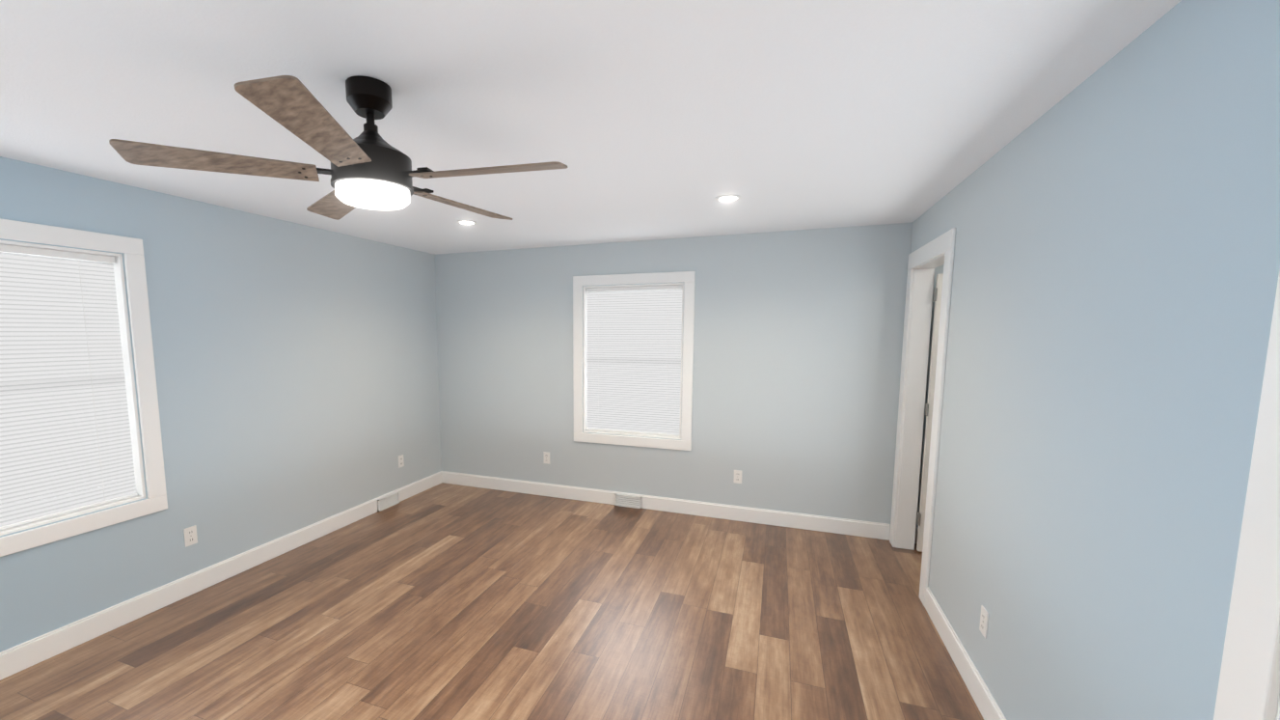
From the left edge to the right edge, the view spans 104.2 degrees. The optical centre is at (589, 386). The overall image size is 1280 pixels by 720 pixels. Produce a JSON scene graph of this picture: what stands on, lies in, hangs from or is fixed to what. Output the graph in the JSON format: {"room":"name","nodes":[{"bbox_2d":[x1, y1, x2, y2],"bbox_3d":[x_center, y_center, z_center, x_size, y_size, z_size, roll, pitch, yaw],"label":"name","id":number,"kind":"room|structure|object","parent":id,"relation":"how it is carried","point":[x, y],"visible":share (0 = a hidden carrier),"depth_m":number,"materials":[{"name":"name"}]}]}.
{"room":"empty bedroom","nodes":[
{"label":"empty bedroom","id":0,"kind":"room"},
{"bbox_2d":[0,156,441,652],"bbox_3d":[-2.767,0.147,2.470,0.125,2.440,6.410,2,7,21],"label":"wall","id":1,"kind":"structure","parent":0,"point":[296,373],"depth_m":3.37,"materials":[{"name":"blue paint"}]},
{"bbox_2d":[0,217,167,556],"bbox_3d":[-2.913,0.043,2.040,0.138,1.570,1.868,2,7,21],"label":"window","id":2,"kind":"structure","parent":1,"relation":"in","point":[55,258],"depth_m":2.76,"materials":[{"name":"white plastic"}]},
{"bbox_2d":[0,244,137,530],"bbox_3d":[-2.907,0.043,2.038,0.040,1.345,1.634,2,7,21],"label":"window blind","id":3,"kind":"object","parent":2,"relation":"attached to","point":[65,430],"visible":1,"depth_m":2.54,"materials":[{"name":"white plastic"}]},
{"bbox_2d":[183,524,197,546],"bbox_3d":[-2.490,0.933,3.101,0.007,0.114,0.070,2,7,21],"label":"electrical outlet","id":4,"kind":"object","parent":1,"relation":"attached to","point":[190,535],"visible":1,"depth_m":3.10,"materials":[{"name":"white plastic"}]},
{"bbox_2d":[0,471,443,680],"bbox_3d":[-2.700,1.298,2.570,0.018,0.130,6.160,2,7,21],"label":"baseboard","id":5,"kind":"structure","parent":1,"relation":"attached to","point":[17,658],"depth_m":3.01,"materials":[{"name":"white wood"}]},
{"bbox_2d":[377,490,399,511],"bbox_3d":[-1.885,1.077,4.655,0.022,0.111,0.260,2,7,21],"label":"floor vent","id":6,"kind":"object","parent":1,"relation":"attached to","point":[388,501],"visible":1,"depth_m":4.64,"materials":[{"name":"white plastic"}]},
{"bbox_2d":[397,454,404,467],"bbox_3d":[-1.832,0.726,4.823,0.007,0.114,0.070,2,7,21],"label":"electrical outlet","id":7,"kind":"object","parent":1,"relation":"attached to","point":[400,461],"visible":1,"depth_m":4.82,"materials":[{"name":"white plastic"}]},
{"bbox_2d":[0,482,983,719],"bbox_3d":[1.173,1.561,1.119,8.553,0.080,6.410,2,7,21],"label":"floor","id":8,"kind":"structure","parent":0,"point":[442,600],"depth_m":2.72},
{"bbox_2d":[0,0,1181,254],"bbox_3d":[1.173,-0.954,0.846,8.553,0.100,6.410,2,7,21],"label":"ceiling","id":9,"kind":"structure","parent":0,"point":[646,120],"depth_m":1.72,"materials":[{"name":"white paint"}]},
{"bbox_2d":[108,75,567,219],"bbox_3d":[-0.694,-0.801,1.668,1.274,0.378,1.280,2,7,21],"label":"ceiling fan","id":10,"kind":"object","parent":9,"relation":"hanging from","point":[370,168],"visible":1,"depth_m":1.55,"materials":[{"name":"brown wood"}]},
{"bbox_2d":[456,219,477,224],"bbox_3d":[-0.903,-1.205,3.656,0.156,0.007,0.156,2,7,21],"label":"recessed light","id":11,"kind":"object","parent":9,"relation":"in","point":[466,222],"visible":0.94,"depth_m":3.64,"materials":[{"name":"white plastic"}]},
{"bbox_2d":[714,194,741,202],"bbox_3d":[0.836,-1.134,2.999,0.156,0.007,0.156,2,7,21],"label":"recessed light","id":12,"kind":"object","parent":9,"relation":"in","point":[727,198],"visible":0.92,"depth_m":2.99,"materials":[{"name":"white plastic"}]},
{"bbox_2d":[435,222,943,530],"bbox_3d":[1.084,-0.058,4.358,5.728,2.440,0.125,2,7,21],"label":"wall","id":13,"kind":"structure","parent":0,"point":[798,340],"depth_m":4.25,"materials":[{"name":"blue paint"}]},
{"bbox_2d":[543,451,549,463],"bbox_3d":[-0.427,0.713,4.947,0.070,0.114,0.007,2,7,21],"label":"electrical outlet","id":14,"kind":"object","parent":13,"relation":"attached to","point":[546,457],"visible":1,"depth_m":4.95,"materials":[{"name":"white plastic"}]},
{"bbox_2d":[614,492,641,508],"bbox_3d":[0.360,1.076,4.662,0.260,0.111,0.022,2,7,21],"label":"floor vent","id":15,"kind":"object","parent":13,"relation":"attached to","point":[628,501],"visible":1,"depth_m":4.66,"materials":[{"name":"white plastic"}]},
{"bbox_2d":[572,271,695,450],"bbox_3d":[0.397,-0.234,4.589,1.130,1.570,0.138,2,7,21],"label":"window","id":16,"kind":"structure","parent":13,"relation":"in","point":[636,290],"depth_m":4.51,"materials":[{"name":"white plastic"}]},
{"bbox_2d":[586,284,681,435],"bbox_3d":[0.395,-0.234,4.584,0.896,1.345,0.040,2,7,21],"label":"window blind","id":17,"kind":"object","parent":16,"relation":"attached to","point":[634,358],"visible":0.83,"depth_m":4.57,"materials":[{"name":"white plastic"}]},
{"bbox_2d":[439,470,890,540],"bbox_3d":[0.393,1.071,4.659,4.250,0.130,0.034,2,7,21],"label":"baseboard","id":18,"kind":"structure","parent":13,"relation":"attached to","point":[859,528],"depth_m":4.46,"materials":[{"name":"white wood"}]},
{"bbox_2d":[733,469,742,483],"bbox_3d":[1.284,0.783,4.302,0.070,0.114,0.007,2,7,21],"label":"electrical outlet","id":19,"kind":"object","parent":13,"relation":"attached to","point":[737,477],"visible":1,"depth_m":4.30,"materials":[{"name":"white plastic"}]},
{"bbox_2d":[914,526,918,543],"bbox_3d":[3.054,1.179,3.665,1.155,0.130,0.015,2,7,21],"label":"baseboard","id":20,"kind":"structure","parent":13,"relation":"attached to","point":[916,530],"depth_m":3.84,"materials":[{"name":"white"}]},
{"bbox_2d":[910,0,1279,719],"bbox_3d":[1.351,0.316,0.916,0.125,2.440,6.160,2,7,21],"label":"wall","id":21,"kind":"structure","parent":0,"point":[1115,220],"depth_m":1.39,"materials":[{"name":"blue paint"}]},
{"bbox_2d":[889,227,955,605],"bbox_3d":[2.247,0.175,3.297,0.144,2.205,1.001,2,7,21],"label":"door frame","id":22,"kind":"structure","parent":21,"relation":"attached to","point":[925,260],"depth_m":3.60,"materials":[{"name":"white wood"}]},
{"bbox_2d":[916,272,943,551],"bbox_3d":[2.794,0.231,3.479,0.756,2.030,0.113,2,7,21],"label":"door","id":23,"kind":"structure","parent":21,"relation":"in","point":[929,404],"depth_m":3.59,"materials":[{"name":"white wood"}]},
{"bbox_2d":[924,586,1006,719],"bbox_3d":[1.657,1.356,2.039,0.015,0.130,1.995,2,7,21],"label":"baseboard","id":24,"kind":"structure","parent":21,"relation":"attached to","point":[984,699],"depth_m":2.35,"materials":[{"name":"white wood"}]},
{"bbox_2d":[979,604,988,638],"bbox_3d":[1.726,1.029,2.174,0.007,0.114,0.070,2,7,21],"label":"electrical outlet","id":25,"kind":"object","parent":21,"relation":"attached to","point":[984,621],"visible":1,"depth_m":2.17,"materials":[{"name":"white plastic"}]},
{"bbox_2d":[1213,268,1279,719],"bbox_3d":[0.999,0.543,0.031,0.144,2.180,2.040,2,7,21],"label":"door frame","id":26,"kind":"structure","parent":21,"relation":"attached to","point":[1248,688],"depth_m":0.94,"materials":[{"name":"white wood"}]}
]}

